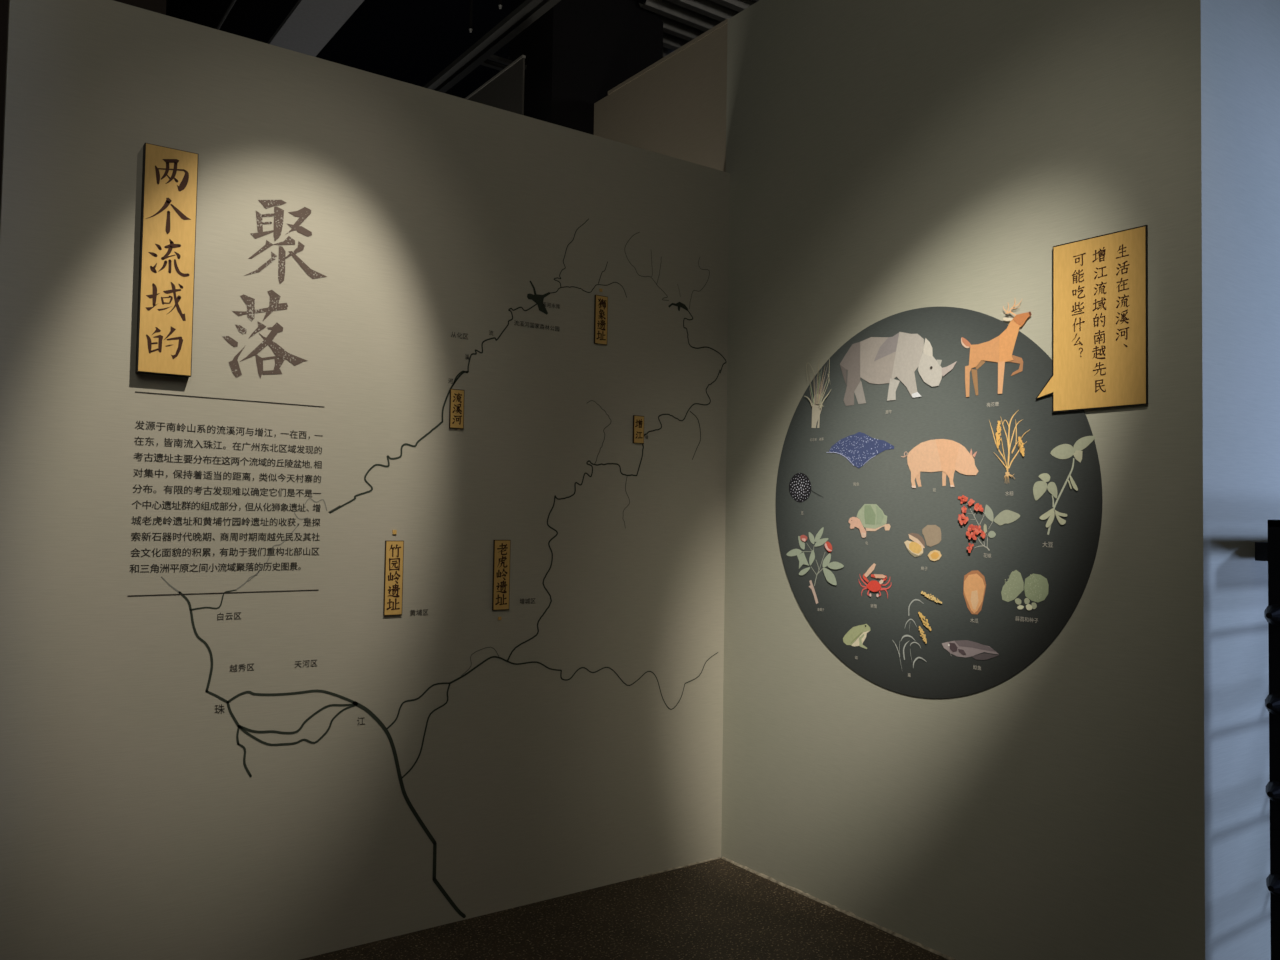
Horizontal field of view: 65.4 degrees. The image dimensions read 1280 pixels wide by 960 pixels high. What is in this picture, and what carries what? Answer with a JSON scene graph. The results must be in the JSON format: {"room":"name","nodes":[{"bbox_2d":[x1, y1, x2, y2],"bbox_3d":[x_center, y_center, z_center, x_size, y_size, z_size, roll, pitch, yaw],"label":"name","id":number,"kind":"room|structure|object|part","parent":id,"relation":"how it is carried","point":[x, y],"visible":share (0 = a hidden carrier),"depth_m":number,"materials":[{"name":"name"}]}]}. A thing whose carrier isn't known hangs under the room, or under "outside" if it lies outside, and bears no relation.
{"room":"museum","nodes":[
{"label":"museum","id":0,"kind":"room"},
{"bbox_2d":[0,0,165,205],"bbox_3d":[-3.697,-0.559,2.733,4.300,4.200,0.100,2,-3,-36],"label":"wall","id":1,"kind":"structure","parent":0,"point":[159,6],"depth_m":3.67,"materials":[{"name":"beige paint"}]},
{"bbox_2d":[216,0,235,29],"bbox_3d":[-2.637,-2.330,5.812,0.018,0.018,4.400,2,-3,-35],"label":"conduit","id":2,"kind":"object","parent":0,"point":[232,3],"visible":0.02,"depth_m":5.02,"materials":[{"name":"grey metal"}]},
{"bbox_2d":[267,0,363,56],"bbox_3d":[-2.371,-2.520,6.315,0.265,0.025,4.900,2,-3,-36],"label":"duct","id":3,"kind":"object","parent":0,"point":[310,25],"visible":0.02,"depth_m":5.53,"materials":[{"name":"grey metal"}]},
{"bbox_2d":[0,0,729,959],"bbox_3d":[-0.758,0.092,3.688,2.765,3.064,0.060,2,-3,-36],"label":"wall","id":4,"kind":"structure","parent":0,"point":[134,825],"depth_m":3.44,"materials":[{"name":"beige paint"}]},
{"bbox_2d":[135,143,198,377],"bbox_3d":[-1.484,-0.685,3.130,0.155,0.713,0.036,2,-3,-36],"label":"plaque","id":5,"kind":"object","parent":4,"relation":"attached to","point":[169,175],"visible":1,"depth_m":3.11,"materials":[{"name":"gold metal"}]},
{"bbox_2d":[128,391,324,596],"bbox_3d":[-1.328,0.052,3.243,0.589,0.632,0.001,2,-3,-36],"label":"text","id":6,"kind":"object","parent":4,"relation":"attached to","point":[197,476],"depth_m":3.23},
{"bbox_2d":[222,200,326,378],"bbox_3d":[-1.217,-0.637,3.340,0.337,0.614,0.001,2,-3,-36],"label":"title lettering","id":7,"kind":"object","parent":4,"relation":"attached to","point":[303,213],"visible":1,"depth_m":3.33},
{"bbox_2d":[383,541,403,615],"bbox_3d":[-0.878,0.349,3.554,0.068,0.265,0.008,2,-3,-36],"label":"board","id":8,"kind":"object","parent":4,"relation":"attached to","point":[394,550],"visible":1,"depth_m":3.55,"materials":[{"name":"gold metal"}]},
{"bbox_2d":[161,219,725,917],"bbox_3d":[-0.560,0.271,3.787,2.301,2.708,0.001,2,-3,-36],"label":"map","id":9,"kind":"object","parent":4,"relation":"attached to","point":[538,299],"visible":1,"depth_m":3.61},
{"bbox_2d":[449,389,464,428],"bbox_3d":[-0.682,-0.264,3.710,0.057,0.146,0.008,2,-3,-36],"label":"board","id":10,"kind":"object","parent":4,"relation":"attached to","point":[456,402],"visible":1,"depth_m":3.71,"materials":[{"name":"gold metal"}]},
{"bbox_2d":[492,540,510,609],"bbox_3d":[-0.528,0.362,3.804,0.070,0.267,0.008,2,-3,-36],"label":"board","id":11,"kind":"object","parent":4,"relation":"attached to","point":[501,548],"visible":1,"depth_m":3.80,"materials":[{"name":"gold metal"}]},
{"bbox_2d":[594,295,607,344],"bbox_3d":[-0.160,-0.656,4.093,0.062,0.201,0.008,2,-3,-36],"label":"board","id":12,"kind":"object","parent":4,"relation":"attached to","point":[601,302],"visible":1,"depth_m":4.09,"materials":[{"name":"gold metal"}]},
{"bbox_2d":[633,415,643,443],"bbox_3d":[-0.006,-0.212,4.192,0.053,0.118,0.008,2,-3,-36],"label":"board","id":13,"kind":"object","parent":4,"relation":"attached to","point":[638,421],"visible":1,"depth_m":4.19,"materials":[{"name":"gold metal"}]},
{"bbox_2d":[638,857,719,877],"bbox_3d":[0.174,1.659,4.273,0.438,0.006,0.007,2,-3,-36],"label":"baseboard","id":14,"kind":"structure","parent":4,"relation":"attached to","point":[717,857],"depth_m":4.27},
{"bbox_2d":[166,0,645,98],"bbox_3d":[-0.770,-4.027,3.747,11.000,0.100,14.000,2,-3,-36],"label":"ceiling","id":15,"kind":"structure","parent":0,"point":[408,41],"depth_m":8.47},
{"bbox_2d":[469,0,472,32],"bbox_3d":[-0.867,-3.124,5.205,0.020,1.600,0.020,2,-3,-36],"label":"sprinkler","id":16,"kind":"object","parent":15,"relation":"hanging from","point":[471,1],"visible":1,"depth_m":5.17,"materials":[{"name":"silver metal"}]},
{"bbox_2d":[465,55,525,114],"bbox_3d":[-1.104,-0.194,5.545,0.018,3.762,1.730,2,-3,-36],"label":"wall","id":17,"kind":"structure","parent":0,"point":[505,90],"depth_m":5.04,"materials":[{"name":"grey paint"}]},
{"bbox_2d":[300,858,947,959],"bbox_3d":[-0.861,1.668,3.537,11.000,0.100,14.000,2,-3,-36],"label":"floor","id":18,"kind":"structure","parent":0,"point":[717,909],"depth_m":3.63,"materials":[{"name":"brown carpet"}]},
{"bbox_2d":[1255,520,1279,959],"bbox_3d":[2.144,0.890,3.069,1.110,1.524,0.141,2,-3,-36],"label":"railing","id":19,"kind":"object","parent":18,"relation":"on","point":[1269,551],"visible":1,"depth_m":2.75,"materials":[{"name":"black metal"}]},
{"bbox_2d":[1255,542,1267,560],"bbox_3d":[2.225,0.224,3.151,0.930,0.055,0.130,2,-3,-36],"label":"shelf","id":20,"kind":"object","parent":19,"relation":"attached to","point":[1261,548],"depth_m":2.92,"materials":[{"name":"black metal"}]},
{"bbox_3d":[1.775,0.871,2.757,0.055,1.520,0.040,2,-3,-36],"label":"post","id":21,"kind":"part","parent":19,"relation":"part of","materials":[{"name":"black metal"}]},
{"bbox_3d":[2.169,0.137,3.057,0.995,0.020,0.040,2,-3,-36],"label":"rail","id":22,"kind":"part","parent":19,"relation":"part of","materials":[{"name":"black metal"}]},
{"bbox_2d":[639,0,758,56],"bbox_3d":[1.502,-2.680,6.080,2.900,0.053,1.905,2,-3,-36],"label":"ceiling","id":23,"kind":"structure","parent":0,"point":[684,21],"depth_m":5.79,"materials":[{"name":"grey metal"}]},
{"bbox_2d":[594,0,1279,959],"bbox_3d":[1.299,-0.203,4.583,1.600,3.785,3.218,2,-3,-36],"label":"wall","id":24,"kind":"structure","parent":0,"point":[1107,798],"depth_m":3.25,"materials":[{"name":"grey paint"}]},
{"bbox_2d":[509,0,662,134],"bbox_3d":[-0.314,-2.344,5.777,0.737,2.900,0.500,2,-3,-36],"label":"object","id":25,"kind":"object","parent":24,"relation":"attached to","point":[576,52],"visible":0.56,"depth_m":5.51,"materials":[{"name":"black"}]},
{"bbox_2d":[424,0,560,92],"bbox_3d":[-1.107,-2.300,6.353,0.800,0.030,4.300,2,-3,-36],"label":"rail","id":26,"kind":"object","parent":25,"relation":"attached to","point":[528,12],"visible":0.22,"depth_m":5.35,"materials":[{"name":"metal"}]},
{"bbox_2d":[608,19,727,94],"bbox_3d":[0.138,-2.097,4.994,0.060,0.018,0.990,2,-3,-36],"label":"trim","id":27,"kind":"structure","parent":24,"relation":"attached to","point":[724,22],"depth_m":4.93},
{"bbox_2d":[722,857,955,959],"bbox_3d":[0.956,1.643,3.567,0.011,0.010,2.043,2,-3,-36],"label":"baseboard","id":28,"kind":"structure","parent":24,"relation":"attached to","point":[723,858],"depth_m":3.81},
{"bbox_2d":[776,307,1101,697],"bbox_3d":[0.990,0.077,3.619,0.003,1.404,1.435,2,-3,-36],"label":"wall display panel","id":29,"kind":"object","parent":24,"relation":"attached to","point":[943,411],"visible":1,"depth_m":3.51,"materials":[{"name":"paint"}]},
{"bbox_2d":[789,473,822,514],"bbox_3d":[0.675,0.055,4.057,0.001,0.171,0.198,2,-3,-36],"label":"picture","id":30,"kind":"object","parent":29,"relation":"attached to","point":[800,490],"visible":1,"depth_m":4.08},
{"bbox_2d":[786,528,843,610],"bbox_3d":[0.699,0.355,4.004,0.004,0.334,0.323,2,-3,-36],"label":"picture","id":31,"kind":"object","parent":29,"relation":"attached to","point":[829,575],"visible":1,"depth_m":4.00},
{"bbox_2d":[805,359,830,440],"bbox_3d":[0.716,-0.325,4.019,0.005,0.334,0.153,2,-3,-36],"label":"picture","id":32,"kind":"object","parent":29,"relation":"attached to","point":[817,402],"visible":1,"depth_m":4.02},
{"bbox_3d":[0.715,-0.279,4.022,0.001,0.140,0.061,2,-3,-36],"label":"stem","id":33,"kind":"part","parent":32,"relation":"part of","materials":[{"name":"beige paper"}]},
{"bbox_2d":[843,624,869,658],"bbox_3d":[0.827,0.615,3.811,0.001,0.140,0.139,2,-3,-36],"label":"picture","id":34,"kind":"object","parent":29,"relation":"attached to","point":[856,632],"visible":1,"depth_m":3.81},
{"bbox_2d":[826,432,893,485],"bbox_3d":[0.842,-0.082,3.832,0.001,0.207,0.342,2,-3,-36],"label":"picture","id":35,"kind":"object","parent":29,"relation":"attached to","point":[858,448],"visible":1,"depth_m":3.83},
{"bbox_2d":[848,504,890,542],"bbox_3d":[0.868,0.169,3.779,0.001,0.154,0.207,2,-3,-36],"label":"picture","id":36,"kind":"object","parent":29,"relation":"attached to","point":[871,516],"visible":1,"depth_m":3.78},
{"bbox_3d":[0.871,0.132,3.778,0.001,0.075,0.056,2,-3,-36],"label":"shell plate","id":37,"kind":"part","parent":36,"relation":"part of","materials":[{"name":"green paper"}]},
{"bbox_3d":[0.899,0.131,3.738,0.001,0.074,0.041,2,-3,-36],"label":"shell plate","id":38,"kind":"part","parent":36,"relation":"part of","materials":[{"name":"green paper"}]},
{"bbox_2d":[859,563,890,606],"bbox_3d":[0.881,0.397,3.746,0.003,0.168,0.161,2,-3,-36],"label":"picture","id":39,"kind":"object","parent":29,"relation":"attached to","point":[874,586],"visible":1,"depth_m":3.75},
{"bbox_3d":[0.882,0.371,3.746,0.001,0.035,0.119,2,-3,-36],"label":"claw arm","id":40,"kind":"part","parent":39,"relation":"part of"},
{"bbox_2d":[840,332,956,413],"bbox_3d":[0.946,-0.398,3.703,0.002,0.302,0.552,2,-3,-35],"label":"picture","id":41,"kind":"object","parent":29,"relation":"attached to","point":[875,360],"visible":1,"depth_m":3.72},
{"bbox_3d":[0.848,-0.341,3.840,0.001,0.096,0.061,2,-3,-36],"label":"leg","id":42,"kind":"part","parent":41,"relation":"part of","materials":[{"name":"grey paper"}]},
{"bbox_3d":[0.942,-0.338,3.705,0.001,0.083,0.060,2,-3,-36],"label":"leg","id":43,"kind":"part","parent":41,"relation":"part of","materials":[{"name":"grey paper"}]},
{"bbox_2d":[893,591,941,674],"bbox_3d":[0.994,0.554,3.580,0.003,0.314,0.222,2,-3,-35],"label":"picture","id":44,"kind":"object","parent":29,"relation":"attached to","point":[922,592],"visible":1,"depth_m":3.56},
{"bbox_2d":[904,525,941,570],"bbox_3d":[1.012,0.242,3.573,0.002,0.164,0.167,2,-3,-36],"label":"picture","id":45,"kind":"object","parent":29,"relation":"attached to","point":[932,533],"visible":1,"depth_m":3.56},
{"bbox_2d":[901,439,978,491],"bbox_3d":[1.056,-0.052,3.530,0.001,0.187,0.335,2,-3,-36],"label":"picture","id":46,"kind":"object","parent":29,"relation":"attached to","point":[946,456],"visible":1,"depth_m":3.52},
{"bbox_3d":[1.038,-0.006,3.554,0.001,0.058,0.143,2,-3,-36],"label":"leg","id":47,"kind":"part","parent":46,"relation":"part of","materials":[{"name":"orange paper"}]},
{"bbox_2d":[942,640,998,669],"bbox_3d":[1.123,0.595,3.397,0.002,0.095,0.230,2,-3,-36],"label":"picture","id":48,"kind":"object","parent":29,"relation":"attached to","point":[960,648],"visible":1,"depth_m":3.40},
{"bbox_2d":[963,570,985,622],"bbox_3d":[1.137,0.396,3.390,0.001,0.179,0.091,2,-3,-36],"label":"picture","id":49,"kind":"object","parent":29,"relation":"attached to","point":[974,587],"visible":1,"depth_m":3.39},
{"bbox_2d":[958,495,1019,557],"bbox_3d":[1.170,0.155,3.354,0.006,0.212,0.243,2,-3,-36],"label":"picture","id":50,"kind":"object","parent":29,"relation":"attached to","point":[1006,516],"visible":1,"depth_m":3.37},
{"bbox_2d":[961,301,1031,405],"bbox_3d":[1.195,-0.425,3.356,0.003,0.356,0.274,2,-3,-36],"label":"picture","id":51,"kind":"object","parent":29,"relation":"attached to","point":[999,349],"visible":1,"depth_m":3.34},
{"bbox_3d":[1.132,-0.341,3.440,0.001,0.110,0.024,2,-3,-36],"label":"hind leg","id":52,"kind":"part","parent":51,"relation":"part of","materials":[{"name":"orange paper"}]},
{"bbox_3d":[1.156,-0.349,3.408,0.001,0.120,0.057,2,-3,-36],"label":"leg","id":53,"kind":"part","parent":51,"relation":"part of","materials":[{"name":"orange paper"}]},
{"bbox_3d":[1.236,-0.380,3.298,0.001,0.070,0.071,2,-3,-36],"label":"raised leg","id":54,"kind":"part","parent":51,"relation":"part of","materials":[{"name":"orange paper"}]},
{"bbox_2d":[989,412,1028,495],"bbox_3d":[1.221,-0.090,3.299,0.003,0.283,0.157,2,-3,-36],"label":"picture","id":55,"kind":"object","parent":29,"relation":"attached to","point":[998,428],"visible":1,"depth_m":3.30},
{"bbox_2d":[1001,570,1048,622],"bbox_3d":[1.247,0.376,3.236,0.002,0.166,0.172,2,-3,-36],"label":"picture","id":56,"kind":"object","parent":29,"relation":"attached to","point":[1036,586],"visible":1,"depth_m":3.23},
{"bbox_2d":[1033,436,1094,546],"bbox_3d":[1.332,0.039,3.137,0.003,0.348,0.212,2,-3,-36],"label":"picture","id":57,"kind":"object","parent":29,"relation":"attached to","point":[1064,451],"visible":1,"depth_m":3.15},
{"bbox_3d":[1.327,0.053,3.146,0.001,0.242,0.093,2,-3,-36],"label":"stem","id":58,"kind":"part","parent":57,"relation":"part of","materials":[{"name":"paper"}]},
{"bbox_2d":[1036,225,1147,412],"bbox_3d":[1.389,-0.484,3.085,0.007,0.534,0.363,2,-3,-36],"label":"speech bubble","id":59,"kind":"object","parent":24,"relation":"attached to","point":[1100,283],"visible":1,"depth_m":3.05,"materials":[{"name":"gold metal"}]}
]}

